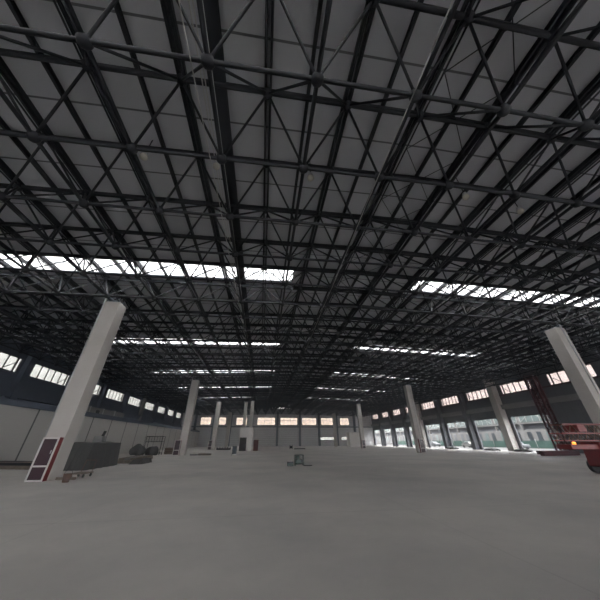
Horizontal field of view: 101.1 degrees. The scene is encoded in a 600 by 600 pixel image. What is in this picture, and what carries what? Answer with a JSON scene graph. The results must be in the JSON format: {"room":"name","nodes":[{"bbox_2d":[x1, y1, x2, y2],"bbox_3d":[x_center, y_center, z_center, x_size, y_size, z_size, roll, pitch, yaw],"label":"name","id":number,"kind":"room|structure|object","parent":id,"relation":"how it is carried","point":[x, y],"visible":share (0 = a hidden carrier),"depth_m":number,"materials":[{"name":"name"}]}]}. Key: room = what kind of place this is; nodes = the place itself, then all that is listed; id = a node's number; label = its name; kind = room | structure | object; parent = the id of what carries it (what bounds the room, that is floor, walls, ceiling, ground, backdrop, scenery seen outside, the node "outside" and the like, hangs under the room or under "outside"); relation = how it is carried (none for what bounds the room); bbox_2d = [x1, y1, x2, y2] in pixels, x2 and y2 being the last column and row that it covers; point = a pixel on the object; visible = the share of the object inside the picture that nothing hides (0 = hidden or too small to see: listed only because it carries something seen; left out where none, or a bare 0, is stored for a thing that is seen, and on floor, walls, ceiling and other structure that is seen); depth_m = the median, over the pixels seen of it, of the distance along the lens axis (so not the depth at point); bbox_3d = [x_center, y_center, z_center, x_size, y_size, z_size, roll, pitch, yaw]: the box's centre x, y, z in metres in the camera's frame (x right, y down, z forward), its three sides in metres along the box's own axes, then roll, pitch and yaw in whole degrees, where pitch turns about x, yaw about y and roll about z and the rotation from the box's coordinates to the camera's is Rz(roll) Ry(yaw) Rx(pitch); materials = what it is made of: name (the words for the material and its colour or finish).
{"room":"empty warehouse","nodes":[
{"label":"empty warehouse","id":0,"kind":"room"},
{"bbox_2d":[0,335,181,426],"bbox_3d":[-34.771,11.423,29.401,0.250,12.900,142.400,4,-30,-7],"label":"wall","id":1,"kind":"structure","parent":0,"point":[33,386],"depth_m":35.44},
{"bbox_2d":[0,351,22,371],"bbox_3d":[-34.195,6.404,27.473,0.155,1.700,6.910,4,-30,-7],"label":"window","id":2,"kind":"structure","parent":1,"relation":"in","point":[9,362],"depth_m":29.30,"materials":[{"name":"grey glass"}]},
{"bbox_2d":[30,364,69,385],"bbox_3d":[-35.396,10.782,35.128,0.155,1.700,6.910,4,-30,-7],"label":"window","id":3,"kind":"structure","parent":1,"relation":"in","point":[41,372],"depth_m":34.86,"materials":[{"name":"grey glass"}]},
{"bbox_2d":[0,368,179,418],"bbox_3d":[-34.627,9.280,30.649,0.060,0.140,142.400,4,-30,-7],"label":"trim","id":4,"kind":"structure","parent":1,"relation":"attached to","point":[0,368],"depth_m":35.91,"materials":[{"name":"grey paint"}]},
{"bbox_2d":[0,387,180,426],"bbox_3d":[-34.401,11.230,29.569,0.500,0.800,142.400,4,-30,-7],"label":"trim","id":5,"kind":"structure","parent":1,"relation":"attached to","point":[5,392],"depth_m":33.77,"materials":[{"name":"grey metal"}]},
{"bbox_2d":[93,385,101,395],"bbox_3d":[-36.597,15.161,42.783,0.155,1.700,6.910,4,-30,-7],"label":"window","id":6,"kind":"structure","parent":1,"relation":"in","point":[98,387],"depth_m":45.04,"materials":[{"name":"grey glass"}]},
{"bbox_2d":[106,389,124,401],"bbox_3d":[-37.798,19.539,50.438,0.155,1.700,6.910,4,-30,-7],"label":"window","id":7,"kind":"structure","parent":1,"relation":"in","point":[112,394],"depth_m":50.55,"materials":[{"name":"grey glass"}]},
{"bbox_2d":[128,396,140,406],"bbox_3d":[-38.999,23.917,58.093,0.155,1.700,6.910,4,-30,-7],"label":"window","id":8,"kind":"structure","parent":1,"relation":"in","point":[134,401],"depth_m":58.22,"materials":[{"name":"grey glass"}]},
{"bbox_2d":[144,402,154,410],"bbox_3d":[-40.200,28.295,65.748,0.155,1.700,6.910,4,-30,-7],"label":"window","id":9,"kind":"structure","parent":1,"relation":"in","point":[149,406],"depth_m":66.00,"materials":[{"name":"grey glass"}]},
{"bbox_2d":[157,406,164,413],"bbox_3d":[-41.401,32.673,73.403,0.155,1.700,6.910,4,-30,-7],"label":"window","id":10,"kind":"structure","parent":1,"relation":"in","point":[160,409],"depth_m":73.86,"materials":[{"name":"grey glass"}]},
{"bbox_2d":[0,404,198,460],"bbox_3d":[-26.408,14.676,26.643,0.120,4.450,138.600,4,-30,-7],"label":"wall partition","id":11,"kind":"structure","parent":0,"point":[23,430],"depth_m":25.40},
{"bbox_2d":[0,397,199,431],"bbox_3d":[-26.472,12.524,27.864,0.470,0.500,138.600,4,-30,-7],"label":"trim","id":12,"kind":"structure","parent":11,"relation":"on","point":[5,401],"depth_m":26.23,"materials":[{"name":"grey metal"}]},
{"bbox_2d":[180,409,374,446],"bbox_3d":[-7.562,48.874,95.176,74.100,12.900,0.250,4,-30,-7],"label":"wall","id":13,"kind":"structure","parent":0,"point":[287,436],"depth_m":94.30,"materials":[{"name":"grey paint"}]},
{"bbox_2d":[200,417,211,424],"bbox_3d":[-35.359,45.451,92.743,3.800,2.650,0.100,4,-30,-7],"label":"window","id":14,"kind":"structure","parent":13,"relation":"in","point":[204,420],"depth_m":92.70,"materials":[{"name":"grey glass"}]},
{"bbox_2d":[219,417,226,424],"bbox_3d":[-29.662,45.816,93.428,3.300,2.650,0.100,4,-30,-7],"label":"window","id":15,"kind":"structure","parent":13,"relation":"in","point":[222,421],"depth_m":93.46,"materials":[{"name":"grey glass"}]},
{"bbox_2d":[236,417,247,424],"bbox_3d":[-22.231,46.293,94.321,4.100,2.650,0.100,4,-30,-7],"label":"window","id":16,"kind":"structure","parent":13,"relation":"in","point":[239,421],"depth_m":94.28,"materials":[{"name":"grey glass"}]},
{"bbox_2d":[257,417,274,424],"bbox_3d":[-13.041,46.883,95.426,6.850,2.650,0.100,4,-30,-7],"label":"window","id":17,"kind":"structure","parent":13,"relation":"in","point":[261,420],"depth_m":95.41,"materials":[{"name":"grey glass"}]},
{"bbox_2d":[181,426,372,427],"bbox_3d":[-7.522,48.770,94.893,74.100,0.400,0.350,4,-30,-7],"label":"trim","id":18,"kind":"structure","parent":13,"relation":"attached to","point":[181,426],"depth_m":95.91,"materials":[{"name":"grey paint"}]},
{"bbox_2d":[280,418,297,424],"bbox_3d":[-4.346,47.441,96.471,6.800,2.650,0.100,4,-30,-7],"label":"window","id":19,"kind":"structure","parent":13,"relation":"in","point":[283,421],"depth_m":96.44,"materials":[{"name":"grey glass"}]},
{"bbox_2d":[302,418,316,424],"bbox_3d":[3.655,47.954,97.433,5.750,2.650,0.100,4,-30,-7],"label":"window","id":20,"kind":"structure","parent":13,"relation":"in","point":[305,421],"depth_m":97.39,"materials":[{"name":"grey glass"}]},
{"bbox_2d":[321,418,332,424],"bbox_3d":[10.690,48.405,98.279,4.850,2.650,0.100,4,-30,-7],"label":"window","id":21,"kind":"structure","parent":13,"relation":"in","point":[324,421],"depth_m":98.30,"materials":[{"name":"grey glass"}]},
{"bbox_2d":[340,418,348,424],"bbox_3d":[17.799,48.861,99.133,3.700,2.650,0.100,4,-30,-7],"label":"window","id":22,"kind":"structure","parent":13,"relation":"in","point":[343,421],"depth_m":99.17,"materials":[{"name":"grey glass"}]},
{"bbox_2d":[0,0,599,411],"bbox_3d":[2.039,8.373,36.921,74.700,1.630,143.000,4,-30,-7],"label":"ceiling","id":23,"kind":"structure","parent":0,"point":[140,23],"depth_m":11.65,"materials":[{"name":"grey paint"}]},
{"bbox_2d":[139,140,152,160],"bbox_3d":[-6.390,-6.324,10.358,0.300,1.368,0.300,4,-30,-7],"label":"pendant lamp","id":24,"kind":"object","parent":23,"relation":"hanging from","point":[143,155],"visible":0.96,"depth_m":10.04,"materials":[{"name":"grey metal"}]},
{"bbox_2d":[0,250,294,281],"bbox_3d":[-11.524,-2.480,18.271,22.260,0.826,2.100,4,-30,-7],"label":"window","id":25,"kind":"structure","parent":23,"relation":"attached to","point":[65,266],"depth_m":18.54,"materials":[{"name":"white glass"}]},
{"bbox_2d":[113,338,279,345],"bbox_3d":[-13.675,5.361,31.981,22.260,0.826,2.100,4,-30,-7],"label":"window","id":26,"kind":"structure","parent":23,"relation":"attached to","point":[122,342],"depth_m":32.41,"materials":[{"name":"white glass"}]},
{"bbox_2d":[154,370,274,372],"bbox_3d":[-15.826,13.203,45.691,22.260,0.826,2.100,4,-30,-7],"label":"window","id":27,"kind":"structure","parent":23,"relation":"attached to","point":[154,370],"depth_m":45.59,"materials":[{"name":"white glass"}]},
{"bbox_2d":[213,160,219,169],"bbox_3d":[-3.539,-6.169,10.739,0.300,1.454,0.300,4,-30,-7],"label":"pendant lamp","id":28,"kind":"object","parent":23,"relation":"hanging from","point":[216,165],"visible":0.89,"depth_m":10.36,"materials":[{"name":"grey metal"}]},
{"bbox_2d":[192,0,251,378],"bbox_3d":[-4.404,-3.519,15.680,0.042,0.042,95.300,4,-30,-7],"label":"conduit","id":29,"kind":"object","parent":23,"relation":"attached to","point":[192,0],"visible":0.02,"depth_m":9.20,"materials":[{"name":"grey metal"}]},
{"bbox_2d":[202,0,249,352],"bbox_3d":[-4.127,-3.457,15.689,0.042,0.042,95.300,4,-30,-7],"label":"conduit","id":30,"kind":"object","parent":23,"relation":"attached to","point":[202,0],"visible":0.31,"depth_m":9.55,"materials":[{"name":"grey metal"}]},
{"bbox_2d":[0,0,599,416],"bbox_3d":[2.045,9.370,36.147,69.361,3.171,139.801,4,-30,-7],"label":"frame","id":31,"kind":"object","parent":23,"relation":"attached to","point":[207,60],"visible":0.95,"depth_m":14.91,"materials":[{"name":"grey paint"}]},
{"bbox_2d":[178,0,248,352],"bbox_3d":[-3.950,-1.366,14.695,0.031,0.111,31.005,3,-30,-6],"label":"cable","id":32,"kind":"object","parent":31,"relation":"hanging from","point":[178,0],"visible":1,"depth_m":7.46,"materials":[{"name":"grey metal"}]},
{"bbox_2d":[188,0,251,381],"bbox_3d":[-4.523,-3.570,15.691,0.042,0.042,95.300,4,-30,-7],"label":"conduit","id":33,"kind":"object","parent":31,"relation":"attached to","point":[188,0],"visible":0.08,"depth_m":9.29,"materials":[{"name":"grey metal"}]},
{"bbox_2d":[305,0,453,349],"bbox_3d":[2.180,-1.473,14.555,0.031,0.111,29.007,3,-30,-6],"label":"cable","id":34,"kind":"object","parent":31,"relation":"hanging from","point":[452,0],"visible":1,"depth_m":7.55,"materials":[{"name":"grey metal"}]},
{"bbox_2d":[307,162,313,181],"bbox_3d":[0.464,-5.965,11.251,0.300,1.576,0.300,4,-30,-7],"label":"pendant lamp","id":35,"kind":"object","parent":23,"relation":"hanging from","point":[310,177],"visible":0.99,"depth_m":10.85,"materials":[{"name":"grey metal"}]},
{"bbox_2d":[353,346,474,356],"bbox_3d":[17.189,7.304,35.712,19.160,0.733,2.100,4,-30,-7],"label":"window","id":36,"kind":"structure","parent":23,"relation":"attached to","point":[362,348],"depth_m":35.85,"materials":[{"name":"white glass"}]},
{"bbox_2d":[456,178,469,199],"bbox_3d":[7.954,-5.528,12.176,0.300,1.678,0.300,4,-30,-7],"label":"pendant lamp","id":37,"kind":"object","parent":23,"relation":"hanging from","point":[465,196],"visible":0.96,"depth_m":11.79,"materials":[{"name":"grey metal"}]},
{"bbox_2d":[411,278,599,306],"bbox_3d":[19.341,-0.537,22.002,19.160,0.733,2.100,4,-30,-7],"label":"window","id":38,"kind":"structure","parent":23,"relation":"attached to","point":[428,289],"depth_m":21.98,"materials":[{"name":"white glass"}]},
{"bbox_2d":[512,199,524,213],"bbox_3d":[11.239,-5.073,12.897,0.300,1.576,0.300,4,-30,-7],"label":"pendant lamp","id":39,"kind":"object","parent":23,"relation":"hanging from","point":[519,209],"visible":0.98,"depth_m":12.54,"materials":[{"name":"grey metal"}]},
{"bbox_2d":[0,446,599,599],"bbox_3d":[2.089,19.518,30.555,74.700,0.300,143.000,4,-30,-7],"label":"floor","id":40,"kind":"structure","parent":0,"point":[372,522],"depth_m":5.47,"materials":[{"name":"concrete"}]},
{"bbox_2d":[0,466,30,469],"bbox_3d":[-20.899,11.741,17.303,7.238,0.200,0.220,-4,-30,6],"label":"beam","id":41,"kind":"structure","parent":40,"relation":"on","point":[1,467],"depth_m":17.07,"materials":[{"name":"metal"}]},
{"bbox_2d":[0,462,31,465],"bbox_3d":[-21.082,11.810,17.746,6.794,0.200,0.220,-4,-30,7],"label":"beam","id":42,"kind":"structure","parent":40,"relation":"on","point":[1,463],"depth_m":17.56,"materials":[{"name":"black metal"}]},
{"bbox_2d":[5,350,40,399],"bbox_3d":[-34.329,11.842,29.231,0.600,12.000,0.900,4,-30,-7],"label":"wall column","id":43,"kind":"structure","parent":40,"relation":"on","point":[26,369],"depth_m":30.48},
{"bbox_2d":[24,437,63,481],"bbox_3d":[-12.649,7.867,12.240,0.750,1.840,0.330,4,-30,-7],"label":"tall cabinet","id":44,"kind":"object","parent":40,"relation":"on","point":[41,466],"visible":1,"depth_m":12.13,"materials":[{"name":"red metal"}]},
{"bbox_2d":[62,470,72,482],"bbox_3d":[-11.087,8.388,11.774,0.360,0.500,0.354,4,-30,-7],"label":"bucket","id":45,"kind":"object","parent":40,"relation":"on","point":[66,477],"visible":1,"depth_m":11.66,"materials":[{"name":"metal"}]},
{"bbox_2d":[44,297,125,480],"bbox_3d":[-12.983,4.832,15.524,1.055,10.410,2.717,4,-30,-7],"label":"column","id":46,"kind":"structure","parent":40,"relation":"on","point":[67,419],"depth_m":14.39,"materials":[{"name":"paint"}]},
{"bbox_2d":[73,460,96,477],"bbox_3d":[-11.861,9.252,13.553,0.700,0.765,1.017,4,-30,-7],"label":"cart","id":47,"kind":"object","parent":40,"relation":"on","point":[78,474],"visible":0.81,"depth_m":13.46,"materials":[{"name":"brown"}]},
{"bbox_2d":[63,442,120,470],"bbox_3d":[-15.838,11.659,18.653,2.590,1.672,4.921,4,-30,-7],"label":"pile","id":48,"kind":"object","parent":40,"relation":"on","point":[106,454],"visible":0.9,"depth_m":17.33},
{"bbox_2d":[92,431,106,441],"bbox_3d":[-17.872,12.929,21.716,1.000,2.529,0.700,4,-30,-7],"label":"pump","id":49,"kind":"object","parent":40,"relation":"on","point":[102,437],"visible":0.33,"depth_m":21.87,"materials":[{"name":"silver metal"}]},
{"bbox_2d":[92,436,105,441],"bbox_3d":[-17.899,12.463,21.978,0.750,0.600,0.500,4,-30,-7],"label":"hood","id":50,"kind":"object","parent":49,"relation":"attached to","point":[96,438],"depth_m":21.83,"materials":[{"name":"grey metal"}]},
{"bbox_2d":[96,379,110,408],"bbox_3d":[-36.731,20.599,44.541,0.600,12.000,0.900,4,-30,-7],"label":"wall column","id":51,"kind":"structure","parent":40,"relation":"on","point":[105,389],"depth_m":45.95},
{"bbox_2d":[120,389,131,413],"bbox_3d":[-37.932,24.977,52.196,0.600,12.000,0.900,4,-30,-7],"label":"wall column","id":52,"kind":"structure","parent":40,"relation":"on","point":[127,396],"depth_m":53.57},
{"bbox_2d":[129,444,145,455],"bbox_3d":[-22.167,20.567,33.941,1.998,1.428,1.715,4,-30,-7],"label":"bag","id":53,"kind":"object","parent":40,"relation":"on","point":[138,449],"visible":0.97,"depth_m":33.35,"materials":[{"name":"grey plastic"}]},
{"bbox_2d":[128,457,151,464],"bbox_3d":[-13.981,14.189,21.819,1.132,0.404,2.672,4,-30,-7],"label":"heap","id":54,"kind":"object","parent":40,"relation":"on","point":[138,460],"visible":0.98,"depth_m":21.02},
{"bbox_2d":[138,396,146,420],"bbox_3d":[-39.133,29.355,59.850,0.600,12.000,0.900,4,-30,-7],"label":"wall column","id":55,"kind":"structure","parent":40,"relation":"on","point":[144,400],"depth_m":60.97,"materials":[{"name":"grey concrete"}]},
{"bbox_2d":[145,446,158,454],"bbox_3d":[-20.360,20.825,34.079,1.449,1.102,1.401,-20,-35,30],"label":"bag","id":56,"kind":"object","parent":40,"relation":"on","point":[153,450],"visible":0.91,"depth_m":33.70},
{"bbox_2d":[144,436,165,454],"bbox_3d":[-21.083,21.030,35.704,2.270,2.356,1.193,4,-30,-7],"label":"rack","id":57,"kind":"object","parent":40,"relation":"on","point":[147,436],"visible":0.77,"depth_m":35.72,"materials":[{"name":"grey metal"}]},
{"bbox_2d":[146,436,165,441],"bbox_3d":[-21.083,20.936,35.758,2.258,2.138,1.058,4,-30,-7],"label":"basket","id":58,"kind":"object","parent":57,"relation":"on","point":[147,436],"depth_m":35.74,"materials":[{"name":"grey metal"}]},
{"bbox_2d":[151,401,159,422],"bbox_3d":[-40.334,33.734,67.505,0.600,12.000,0.900,4,-30,-7],"label":"wall column","id":59,"kind":"structure","parent":40,"relation":"on","point":[157,404],"depth_m":68.63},
{"bbox_2d":[163,404,169,424],"bbox_3d":[-41.535,38.112,75.160,0.600,12.000,0.900,4,-30,-7],"label":"wall column","id":60,"kind":"structure","parent":40,"relation":"on","point":[167,408],"depth_m":76.34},
{"bbox_2d":[164,448,172,453],"bbox_3d":[-19.578,22.827,37.337,1.460,0.850,1.030,4,-30,-7],"label":"crate","id":61,"kind":"object","parent":40,"relation":"on","point":[167,450],"visible":0.6,"depth_m":36.89,"materials":[{"name":"metal"}]},
{"bbox_2d":[172,440,181,455],"bbox_3d":[-16.809,20.185,33.771,0.800,1.840,0.350,4,-30,-7],"label":"tall cabinet","id":62,"kind":"object","parent":40,"relation":"on","point":[176,450],"visible":1,"depth_m":33.63,"materials":[{"name":"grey metal"}]},
{"bbox_2d":[178,376,199,455],"bbox_3d":[-16.311,16.597,36.092,1.055,10.410,2.705,4,-30,-7],"label":"column","id":63,"kind":"structure","parent":40,"relation":"on","point":[188,418],"depth_m":36.09,"materials":[{"name":"paint"}]},
{"bbox_2d":[193,412,198,429],"bbox_3d":[-38.759,47.250,90.675,0.800,11.500,0.630,4,-30,-7],"label":"wall column","id":64,"kind":"structure","parent":40,"relation":"on","point":[196,416],"depth_m":91.50,"materials":[{"name":"grey paint"}]},
{"bbox_2d":[211,401,221,449],"bbox_3d":[-19.892,29.650,58.916,1.055,10.410,2.714,4,-30,-7],"label":"column","id":65,"kind":"structure","parent":40,"relation":"on","point":[219,403],"depth_m":57.78,"materials":[{"name":"paint"}]},
{"bbox_2d":[224,411,231,446],"bbox_3d":[-23.121,41.421,79.495,1.055,10.410,2.704,4,-30,-7],"label":"column","id":66,"kind":"structure","parent":40,"relation":"on","point":[229,413],"depth_m":79.42,"materials":[{"name":"paint"}]},
{"bbox_2d":[231,445,236,455],"bbox_3d":[-8.846,20.305,33.364,0.700,1.199,0.779,4,-30,-7],"label":"cart","id":67,"kind":"object","parent":40,"relation":"on","point":[234,449],"visible":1,"depth_m":33.09,"materials":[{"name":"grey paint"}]},
{"bbox_2d":[242,402,247,426],"bbox_3d":[-13.618,30.370,60.134,1.000,10.320,1.000,4,-30,-7],"label":"column","id":68,"kind":"structure","parent":40,"relation":"on","point":[246,403],"depth_m":60.94,"materials":[{"name":"paint"}]},
{"bbox_2d":[238,427,253,450],"bbox_3d":[-10.905,28.179,50.070,2.800,4.120,3.000,4,-30,-7],"label":"booth","id":69,"kind":"object","parent":40,"relation":"on","point":[246,433],"visible":0.91,"depth_m":48.84,"materials":[{"name":"grey paint"}]},
{"bbox_2d":[249,401,254,426],"bbox_3d":[-11.663,29.494,58.617,1.000,10.320,1.000,4,-30,-7],"label":"column","id":70,"kind":"structure","parent":40,"relation":"on","point":[252,402],"depth_m":59.39,"materials":[{"name":"paint"}]},
{"bbox_2d":[253,440,258,450],"bbox_3d":[-8.718,28.722,48.801,0.900,1.900,0.640,4,-30,-7],"label":"tall cabinet","id":71,"kind":"object","parent":40,"relation":"on","point":[255,447],"visible":1,"depth_m":48.47,"materials":[{"name":"metal"}]},
{"bbox_2d":[276,413,278,445],"bbox_3d":[-8.637,49.183,94.296,0.800,11.500,0.630,4,-30,-7],"label":"wall column","id":72,"kind":"structure","parent":40,"relation":"on","point":[277,424],"depth_m":94.03,"materials":[{"name":"black metal"}]},
{"bbox_2d":[294,454,303,465],"bbox_3d":[-0.072,12.429,19.156,0.684,0.720,0.544,4,-30,-7],"label":"generator","id":73,"kind":"object","parent":40,"relation":"on","point":[297,460],"visible":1,"depth_m":19.02,"materials":[{"name":"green metal"}]},
{"bbox_2d":[299,413,300,445],"bbox_3d":[-0.017,49.736,95.332,0.800,11.500,0.630,4,-30,-7],"label":"wall column","id":74,"kind":"structure","parent":40,"relation":"on","point":[299,413],"depth_m":94.85,"materials":[{"name":"grey metal"}]},
{"bbox_2d":[318,415,320,445],"bbox_3d":[7.464,50.216,96.231,0.800,11.500,0.630,4,-30,-7],"label":"wall column","id":75,"kind":"structure","parent":40,"relation":"on","point":[319,433],"depth_m":95.19,"materials":[{"name":"black metal"}]},
{"bbox_2d":[332,413,337,446],"bbox_3d":[11.962,43.673,83.712,0.940,10.409,2.704,4,-30,-7],"label":"column","id":76,"kind":"structure","parent":40,"relation":"on","point":[333,414],"depth_m":83.64,"materials":[{"name":"paint"}]},
{"bbox_2d":[336,416,338,445],"bbox_3d":[14.549,50.670,97.083,0.800,11.500,0.630,4,-30,-7],"label":"wall column","id":77,"kind":"structure","parent":40,"relation":"on","point":[336,416],"depth_m":96.44,"materials":[{"name":"black metal"}]},
{"bbox_2d":[346,432,359,446],"bbox_3d":[16.812,44.068,78.002,3.500,4.020,3.200,4,-30,-7],"label":"booth","id":78,"kind":"object","parent":40,"relation":"on","point":[353,439],"visible":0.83,"depth_m":76.87,"materials":[{"name":"grey paint"}]},
{"bbox_2d":[356,403,364,448],"bbox_3d":[15.191,31.902,63.132,0.940,10.409,2.714,4,-30,-7],"label":"column","id":79,"kind":"structure","parent":40,"relation":"on","point":[358,406],"depth_m":62.30,"materials":[{"name":"paint"}]},
{"bbox_2d":[377,413,384,445],"bbox_3d":[29.937,47.153,91.551,0.830,12.000,1.000,4,-30,-7],"label":"wall column","id":80,"kind":"structure","parent":40,"relation":"on","point":[378,414],"depth_m":90.67,"materials":[{"name":"concrete"}]},
{"bbox_2d":[387,409,396,445],"bbox_3d":[31.138,42.775,83.896,0.830,12.000,1.000,4,-30,-7],"label":"wall column","id":81,"kind":"structure","parent":40,"relation":"on","point":[389,412],"depth_m":83.09,"materials":[{"name":"concrete"}]},
{"bbox_2d":[399,403,410,446],"bbox_3d":[32.339,38.397,76.241,0.830,12.000,1.000,4,-30,-7],"label":"wall column","id":82,"kind":"structure","parent":40,"relation":"on","point":[404,423],"depth_m":75.48,"materials":[{"name":"concrete"}]},
{"bbox_2d":[403,382,421,452],"bbox_3d":[18.773,18.848,40.309,0.940,10.409,2.705,4,-30,-7],"label":"column","id":83,"kind":"structure","parent":40,"relation":"on","point":[414,421],"depth_m":40.50,"materials":[{"name":"paint"}]},
{"bbox_2d":[414,400,428,447],"bbox_3d":[33.540,34.019,68.586,0.830,12.000,1.000,4,-30,-7],"label":"wall column","id":84,"kind":"structure","parent":40,"relation":"on","point":[417,406],"depth_m":67.91,"materials":[{"name":"paint"}]},
{"bbox_2d":[418,439,426,452],"bbox_3d":[18.811,22.470,38.053,0.800,1.840,0.350,4,-30,-7],"label":"tall cabinet","id":85,"kind":"object","parent":40,"relation":"on","point":[420,441],"visible":1,"depth_m":37.93,"materials":[{"name":"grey metal"}]},
{"bbox_2d":[432,394,449,447],"bbox_3d":[34.742,29.640,60.931,0.830,12.000,1.000,4,-30,-7],"label":"wall column","id":86,"kind":"structure","parent":40,"relation":"on","point":[436,402],"depth_m":60.28,"materials":[{"name":"concrete"}]},
{"bbox_2d":[455,388,479,449],"bbox_3d":[35.943,25.262,53.276,0.830,12.000,1.000,4,-30,-7],"label":"wall column","id":87,"kind":"structure","parent":40,"relation":"on","point":[461,400],"depth_m":52.47,"materials":[{"name":"concrete"}]},
{"bbox_2d":[484,447,500,450],"bbox_3d":[35.377,27.495,45.573,1.482,0.486,3.419,4,-30,-7],"label":"rubble heap","id":88,"kind":"object","parent":40,"relation":"on","point":[489,448],"visible":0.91,"depth_m":44.92,"materials":[{"name":"grey concrete"}]},
{"bbox_2d":[483,379,519,450],"bbox_3d":[36.995,20.874,45.603,1.130,12.000,1.240,4,-30,-7],"label":"column","id":89,"kind":"structure","parent":40,"relation":"on","point":[507,432],"depth_m":44.87,"materials":[{"name":"paint"}]},
{"bbox_2d":[514,448,532,451],"bbox_3d":[36.219,24.279,39.956,1.536,0.490,3.483,4,-30,-7],"label":"rubble heap","id":90,"kind":"object","parent":40,"relation":"on","point":[520,449],"visible":0.94,"depth_m":39.63,"materials":[{"name":"grey stone"}]},
{"bbox_2d":[515,375,571,450],"bbox_3d":[37.294,17.410,38.331,0.950,10.800,3.400,4,-30,-7],"label":"lattice mast","id":91,"kind":"object","parent":40,"relation":"on","point":[533,378],"visible":0.68,"depth_m":37.73,"materials":[{"name":"red metal"}]},
{"bbox_2d":[539,451,579,455],"bbox_3d":[31.276,18.440,29.705,5.415,0.480,0.500,6,-30,-11],"label":"girder","id":92,"kind":"object","parent":40,"relation":"on","point":[542,453],"visible":0.93,"depth_m":29.41,"materials":[{"name":"grey metal"}]},
{"bbox_2d":[534,324,599,434],"bbox_3d":[22.002,7.078,19.729,0.940,10.409,2.712,4,-30,-7],"label":"column","id":93,"kind":"structure","parent":40,"relation":"on","point":[584,384],"depth_m":19.47,"materials":[{"name":"paint"}]},
{"bbox_2d":[548,423,599,472],"bbox_3d":[17.301,8.598,14.365,4.800,2.476,1.500,4,-30,-7],"label":"boom lift","id":94,"kind":"object","parent":40,"relation":"on","point":[591,450],"visible":1,"depth_m":14.31,"materials":[{"name":"red metal"}]},
{"bbox_3d":[-15.543,15.666,24.178,0.927,0.180,6.431,4,-30,-7],"label":"plank","id":95,"kind":"object","parent":40,"relation":"on","visible":0},
{"bbox_2d":[130,455,152,459],"bbox_3d":[-15.805,15.810,24.810,0.400,0.160,5.930,7,-30,-12],"label":"plank","id":96,"kind":"object","parent":95,"relation":"on","point":[147,456],"visible":0.83,"depth_m":24.63,"materials":[{"name":"brown wood"}]},
{"bbox_2d":[377,444,562,451],"bbox_3d":[101.019,64.198,109.349,145.600,0.300,296.000,4,-30,-7],"label":"ground","id":97,"kind":"structure","parent":0,"point":[459,447],"depth_m":67.43,"materials":[{"name":"grey concrete"}]},
{"bbox_2d":[375,415,557,448],"bbox_3d":[55.030,60.955,113.289,12.210,9.600,180.000,4,-30,-7],"label":"neighbouring building","id":98,"kind":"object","parent":97,"relation":"on","point":[529,428],"visible":0.21,"depth_m":73.06,"materials":[{"name":"grey"}]},
{"bbox_2d":[461,442,471,447],"bbox_3d":[45.974,39.145,66.820,1.760,1.449,4.450,4,-30,-7],"label":"car","id":99,"kind":"object","parent":97,"relation":"on","point":[463,444],"visible":0.59,"depth_m":66.93,"materials":[{"name":"grey metal"}]},
{"bbox_2d":[398,440,559,448],"bbox_3d":[49.964,46.451,80.097,0.097,1.900,80.097,4,-30,-7],"label":"fence","id":100,"kind":"object","parent":97,"relation":"on","point":[540,444],"visible":0.32,"depth_m":64.78,"materials":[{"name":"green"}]},
{"bbox_2d":[371,349,599,453],"bbox_3d":[38.898,16.150,38.256,0.250,12.900,142.400,4,-30,-7],"label":"wall","id":101,"kind":"structure","parent":0,"point":[574,412],"depth_m":42.82,"materials":[{"name":"grey paint"}]},
{"bbox_2d":[392,409,400,415],"bbox_3d":[32.257,37.275,82.038,0.155,1.700,6.310,4,-30,-7],"label":"window","id":102,"kind":"structure","parent":101,"relation":"in","point":[397,411],"depth_m":82.36,"materials":[{"name":"grey glass"}]},
{"bbox_2d":[421,401,434,409],"bbox_3d":[34.659,28.518,66.728,0.155,1.700,6.310,4,-30,-7],"label":"window","id":103,"kind":"structure","parent":101,"relation":"in","point":[428,405],"depth_m":66.97,"materials":[{"name":"grey glass"}]},
{"bbox_2d":[441,395,458,405],"bbox_3d":[35.860,24.140,59.073,0.155,1.700,6.310,4,-30,-7],"label":"window","id":104,"kind":"structure","parent":101,"relation":"in","point":[451,400],"depth_m":59.09,"materials":[{"name":"grey glass"}]},
{"bbox_2d":[371,393,580,426],"bbox_3d":[38.500,15.713,38.444,0.550,0.750,142.400,4,-30,-7],"label":"trim","id":105,"kind":"structure","parent":101,"relation":"attached to","point":[571,397],"depth_m":44.75,"materials":[{"name":"grey metal"}]},
{"bbox_2d":[466,388,488,400],"bbox_3d":[37.061,19.762,51.418,0.155,1.700,6.310,4,-30,-7],"label":"window","id":106,"kind":"structure","parent":101,"relation":"in","point":[479,394],"depth_m":51.54,"materials":[{"name":"grey glass"}]},
{"bbox_2d":[374,376,599,419],"bbox_3d":[38.705,14.003,39.454,0.120,0.140,142.400,4,-30,-7],"label":"trim","id":107,"kind":"structure","parent":101,"relation":"attached to","point":[597,376],"depth_m":44.59,"materials":[{"name":"red paint"}]},
{"bbox_2d":[499,380,533,393],"bbox_3d":[38.262,15.383,43.763,0.155,1.700,6.310,4,-30,-7],"label":"window","id":108,"kind":"structure","parent":101,"relation":"in","point":[512,387],"depth_m":44.15,"materials":[{"name":"grey glass"}]},
{"bbox_2d":[545,364,596,384],"bbox_3d":[39.464,11.005,36.108,0.155,1.700,6.310,4,-30,-7],"label":"window","id":109,"kind":"structure","parent":101,"relation":"in","point":[558,377],"depth_m":37.15,"materials":[{"name":"grey glass"}]},
{"bbox_3d":[-30.247,12.303,27.398,7.150,0.150,138.600,4,-30,-7],"label":"trim","id":110,"kind":"structure","parent":0,"visible":0},
{"bbox_2d":[86,406,123,417],"bbox_3d":[-29.791,16.753,36.552,1.100,1.200,13.000,4,-30,-7],"label":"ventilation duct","id":111,"kind":"object","parent":110,"relation":"on","point":[90,408],"visible":0.42,"depth_m":37.00,"materials":[{"name":"grey metal"}]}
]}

